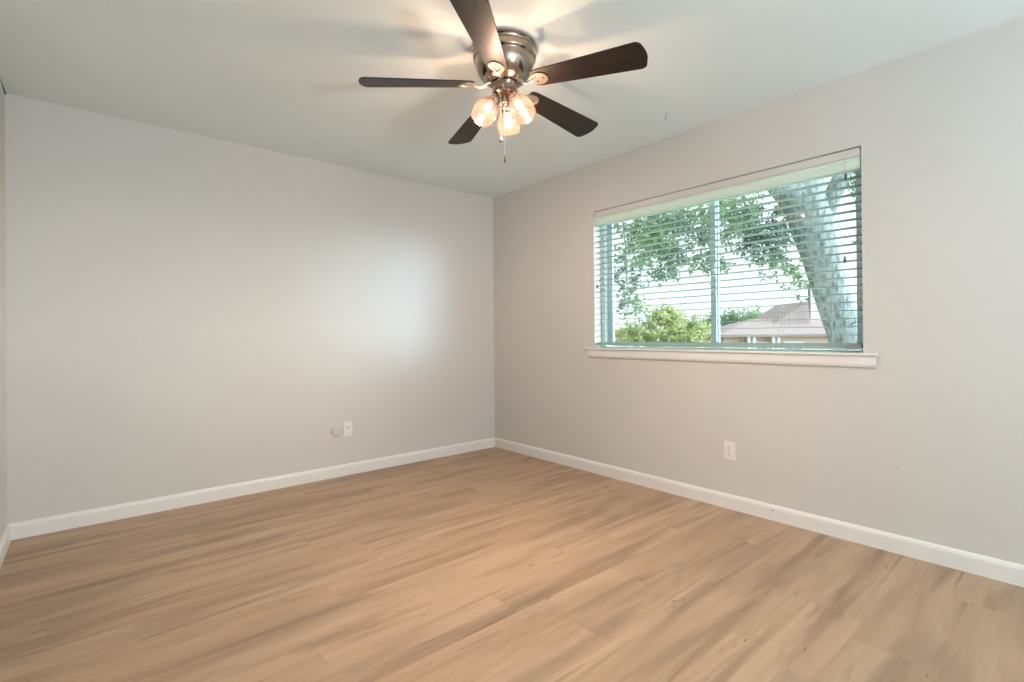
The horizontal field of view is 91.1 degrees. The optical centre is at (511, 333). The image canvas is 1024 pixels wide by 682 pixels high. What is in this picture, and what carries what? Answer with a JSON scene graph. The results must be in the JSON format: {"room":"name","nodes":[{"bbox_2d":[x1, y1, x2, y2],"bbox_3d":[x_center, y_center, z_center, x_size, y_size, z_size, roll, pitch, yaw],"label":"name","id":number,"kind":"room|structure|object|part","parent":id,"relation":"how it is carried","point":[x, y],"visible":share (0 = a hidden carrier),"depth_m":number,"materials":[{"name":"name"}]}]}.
{"room":"empty bedroom","nodes":[
{"label":"empty bedroom","id":0,"kind":"room"},
{"bbox_2d":[0,81,6,539],"bbox_3d":[-0.262,-0.120,-0.324,0.160,2.440,7.900,0,0,-40],"label":"wall","id":1,"kind":"structure","parent":0,"point":[3,395],"depth_m":2.64,"materials":[{"name":"beige paint"}]},
{"bbox_2d":[0,524,10,567],"bbox_3d":[-0.185,1.054,-0.271,0.014,0.090,7.900,0,0,-40],"label":"baseboard","id":2,"kind":"structure","parent":1,"relation":"attached to","point":[5,540],"depth_m":2.56,"materials":[{"name":"white paint"}]},
{"bbox_2d":[5,93,494,523],"bbox_3d":[-1.520,-0.100,3.896,3.709,2.440,0.160,0,0,-40],"label":"wall","id":3,"kind":"structure","parent":0,"point":[186,312],"depth_m":3.38,"materials":[{"name":"beige paint"}]},
{"bbox_2d":[9,437,494,539],"bbox_3d":[-1.453,1.075,3.827,3.389,0.090,0.014,0,0,-40],"label":"baseboard","id":4,"kind":"structure","parent":3,"relation":"attached to","point":[34,527],"depth_m":3.38,"materials":[{"name":"white paint"}]},
{"bbox_2d":[331,426,341,436],"bbox_3d":[-1.363,0.762,3.907,0.084,0.084,0.014,0,0,-40],"label":"round cover","id":5,"kind":"object","parent":3,"relation":"attached to","point":[336,431],"visible":1,"depth_m":3.90,"materials":[{"name":"beige paint"}]},
{"bbox_2d":[344,421,351,435],"bbox_3d":[-1.294,0.753,3.966,0.070,0.114,0.012,0,0,-40],"label":"cable plate","id":6,"kind":"object","parent":3,"relation":"attached to","point":[348,424],"visible":1,"depth_m":3.96,"materials":[{"name":"white plastic"}]},
{"bbox_2d":[0,447,1023,681],"bbox_3d":[1.101,1.151,0.822,3.709,0.120,8.220,0,0,-40],"label":"floor","id":7,"kind":"structure","parent":0,"point":[494,564],"depth_m":2.12,"materials":[{"name":"beige wood"}]},
{"bbox_2d":[0,0,1023,197],"bbox_3d":[1.079,-1.424,0.828,3.709,0.150,8.220,0,0,-40],"label":"ceiling","id":8,"kind":"structure","parent":0,"point":[282,76],"depth_m":2.48,"materials":[{"name":"paint"}]},
{"bbox_2d":[358,0,647,162],"bbox_3d":[-0.007,-1.061,2.379,1.238,0.550,1.267,0,0,-40],"label":"ceiling fan","id":9,"kind":"object","parent":8,"relation":"hanging from","point":[504,60],"visible":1,"depth_m":2.25,"materials":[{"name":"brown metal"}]},
{"bbox_3d":[-0.433,-1.141,2.291,0.517,0.006,0.146,-3,12,-8],"label":"blade","id":10,"kind":"part","parent":9,"relation":"part of","materials":[{"name":"brown wood"}]},
{"bbox_3d":[-0.206,-1.147,2.324,0.094,0.004,0.072,-3,12,-8],"label":"iron plate","id":11,"kind":"part","parent":9,"relation":"part of","materials":[{"name":"silver metal"}]},
{"bbox_3d":[-0.206,-1.131,2.711,0.146,0.006,0.517,-15,2,-26],"label":"blade","id":12,"kind":"part","parent":9,"relation":"part of","materials":[{"name":"brown wood"}]},
{"bbox_3d":[-0.108,-1.154,1.951,0.146,0.006,0.517,13,3,10],"label":"blade","id":13,"kind":"part","parent":9,"relation":"part of","materials":[{"name":"brown wood"}]},
{"bbox_3d":[-0.128,-1.024,2.312,0.128,0.139,0.116,0,0,-40],"label":"lamp shade","id":14,"kind":"part","parent":9,"relation":"part of","materials":[{"name":"white glass"}]},
{"bbox_3d":[-0.067,-1.153,2.176,0.072,0.004,0.094,13,3,10],"label":"iron plate","id":15,"kind":"part","parent":9,"relation":"part of","materials":[{"name":"silver metal"}]},
{"bbox_3d":[-0.035,-0.951,2.313,0.003,0.324,0.003,0,0,-40],"label":"pull chain","id":16,"kind":"part","parent":9,"relation":"part of","materials":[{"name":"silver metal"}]},
{"bbox_3d":[-0.016,-1.024,2.448,0.125,0.139,0.122,0,0,-40],"label":"lamp shade","id":17,"kind":"part","parent":9,"relation":"part of","materials":[{"name":"white glass"}]},
{"bbox_3d":[0.045,-1.025,2.282,0.113,0.139,0.128,0,0,-40],"label":"lamp shade","id":18,"kind":"part","parent":9,"relation":"part of","materials":[{"name":"white glass"}]},
{"bbox_3d":[0.091,-1.147,2.467,0.094,0.004,0.072,4,-17,-44],"label":"iron plate","id":19,"kind":"part","parent":9,"relation":"part of","materials":[{"name":"silver metal"}]},
{"bbox_3d":[0.118,-1.147,2.263,0.094,0.004,0.072,3,-13,29],"label":"iron plate","id":20,"kind":"part","parent":9,"relation":"part of","materials":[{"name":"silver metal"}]},
{"bbox_3d":[0.255,-1.141,2.629,0.517,0.006,0.146,4,-17,-44],"label":"blade","id":21,"kind":"part","parent":9,"relation":"part of","materials":[{"name":"brown wood"}]},
{"bbox_3d":[0.320,-1.143,2.154,0.517,0.006,0.146,3,-13,29],"label":"blade","id":22,"kind":"part","parent":9,"relation":"part of","materials":[{"name":"brown wood"}]},
{"bbox_2d":[493,16,1023,564],"bbox_3d":[2.442,-0.138,1.974,0.160,2.440,7.900,0,0,-40],"label":"wall","id":23,"kind":"structure","parent":0,"point":[938,131],"depth_m":2.59,"materials":[{"name":"beige paint"}]},
{"bbox_2d":[724,441,734,460],"bbox_3d":[1.356,0.732,3.130,0.007,0.114,0.070,0,0,-40],"label":"wall outlet","id":24,"kind":"object","parent":23,"relation":"attached to","point":[729,447],"visible":1,"depth_m":3.13,"materials":[{"name":"white plastic"}]},
{"bbox_2d":[584,348,878,355],"bbox_3d":[1.248,0.116,3.297,0.119,0.015,1.938,0,0,-40],"label":"trim","id":25,"kind":"structure","parent":23,"relation":"attached to","point":[622,349],"depth_m":3.03,"materials":[{"name":"white paint"}]},
{"bbox_2d":[601,150,862,351],"bbox_3d":[1.321,-0.422,3.355,0.073,1.088,1.792,0,0,-40],"label":"window","id":26,"kind":"structure","parent":23,"relation":"in","point":[607,336],"depth_m":3.31,"materials":[{"name":"white plastic"}]},
{"bbox_3d":[1.066,-0.417,3.662,0.016,1.024,0.922,0,0,-40],"label":"sash","id":27,"kind":"part","parent":26,"relation":"part of","materials":[{"name":"white plastic"}]},
{"bbox_2d":[595,147,862,347],"bbox_3d":[1.249,-0.436,3.293,0.067,1.043,1.781,0,0,-40],"label":"window blind","id":28,"kind":"object","parent":26,"relation":"attached to","point":[811,171],"visible":0.94,"depth_m":3.09,"materials":[{"name":"white plastic"}]},
{"bbox_3d":[0.849,-0.378,3.772,0.056,0.936,0.002,0,0,-40],"label":"ladder cord","id":29,"kind":"part","parent":28,"relation":"part of","materials":[{"name":"white fabric"}]},
{"bbox_3d":[1.160,-0.382,3.407,0.056,0.936,0.002,0,0,-40],"label":"ladder cord","id":30,"kind":"part","parent":28,"relation":"part of","materials":[{"name":"white fabric"}]},
{"bbox_3d":[1.257,0.074,3.296,0.050,0.018,1.776,0,0,-40],"label":"rail","id":31,"kind":"part","parent":28,"relation":"part of","materials":[{"name":"white plastic"}]},
{"bbox_3d":[1.413,-0.385,3.110,0.056,0.936,0.002,0,0,-40],"label":"ladder cord","id":32,"kind":"part","parent":28,"relation":"part of","materials":[{"name":"white fabric"}]},
{"bbox_3d":[1.568,-0.387,2.927,0.056,0.936,0.002,0,0,-40],"label":"ladder cord","id":33,"kind":"part","parent":28,"relation":"part of","materials":[{"name":"white fabric"}]},
{"bbox_3d":[1.743,-0.389,2.721,0.056,0.936,0.002,0,0,-40],"label":"ladder cord","id":34,"kind":"part","parent":28,"relation":"part of","materials":[{"name":"white fabric"}]},
{"bbox_3d":[1.756,-0.659,2.654,0.002,0.512,0.002,0,0,-40],"label":"pull cord","id":35,"kind":"part","parent":28,"relation":"part of","materials":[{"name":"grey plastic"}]},
{"bbox_3d":[1.599,-0.424,3.007,0.016,1.024,0.854,0,0,-40],"label":"sash","id":36,"kind":"part","parent":26,"relation":"part of","materials":[{"name":"white"}]},
{"bbox_2d":[588,350,875,367],"bbox_3d":[1.226,0.152,3.269,0.019,0.058,1.904,0,0,-40],"label":"trim","id":37,"kind":"structure","parent":23,"relation":"attached to","point":[792,359],"depth_m":3.03,"materials":[{"name":"white paint"}]},
{"bbox_2d":[495,437,1023,586],"bbox_3d":[2.386,1.037,1.915,0.014,0.090,7.900,0,0,-40],"label":"baseboard","id":38,"kind":"structure","parent":23,"relation":"attached to","point":[981,565],"depth_m":2.78,"materials":[{"name":"white paint"}]},
{"label":"outside","id":39,"kind":"structure","parent":0,"visible":0},
{"bbox_3d":[5.555,2.302,75.406,220.000,1.450,220.000,0,0,-40],"label":"lawn","id":40,"kind":"structure","parent":39,"visible":0},
{"bbox_2d":[614,299,710,347],"bbox_3d":[3.866,0.486,12.989,2.231,2.862,2.067,0,0,-40],"label":"shrub","id":41,"kind":"object","parent":40,"relation":"on","point":[637,333],"visible":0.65,"depth_m":12.82,"materials":[{"name":"green plant"}]},
{"bbox_2d":[698,302,764,329],"bbox_3d":[17.391,0.276,38.234,6.436,5.282,4.936,0,0,-11],"label":"round tree","id":42,"kind":"object","parent":40,"relation":"on","point":[723,317],"visible":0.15,"depth_m":37.54,"materials":[{"name":"green plant"}]},
{"bbox_2d":[613,172,862,349],"bbox_3d":[2.975,-1.415,6.434,3.805,6.222,3.246,0,0,-40],"label":"shade tree","id":43,"kind":"object","parent":40,"relation":"on","point":[841,334],"visible":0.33,"depth_m":6.38,"materials":[{"name":"green plant"}]},
{"bbox_2d":[694,301,828,349],"bbox_3d":[17.764,0.448,31.157,11.950,4.740,5.400,0,0,0],"label":"house","id":44,"kind":"structure","parent":40,"relation":"on","point":[802,335],"depth_m":29.36,"materials":[{"name":"white"}]},
{"bbox_2d":[808,284,810,318],"bbox_3d":[21.336,-0.381,35.979,0.260,6.360,0.260,0,0,-40],"label":"utility pole","id":45,"kind":"object","parent":40,"relation":"on","point":[809,290],"visible":0.23,"depth_m":35.90,"materials":[{"name":"grey wood"}]}
]}

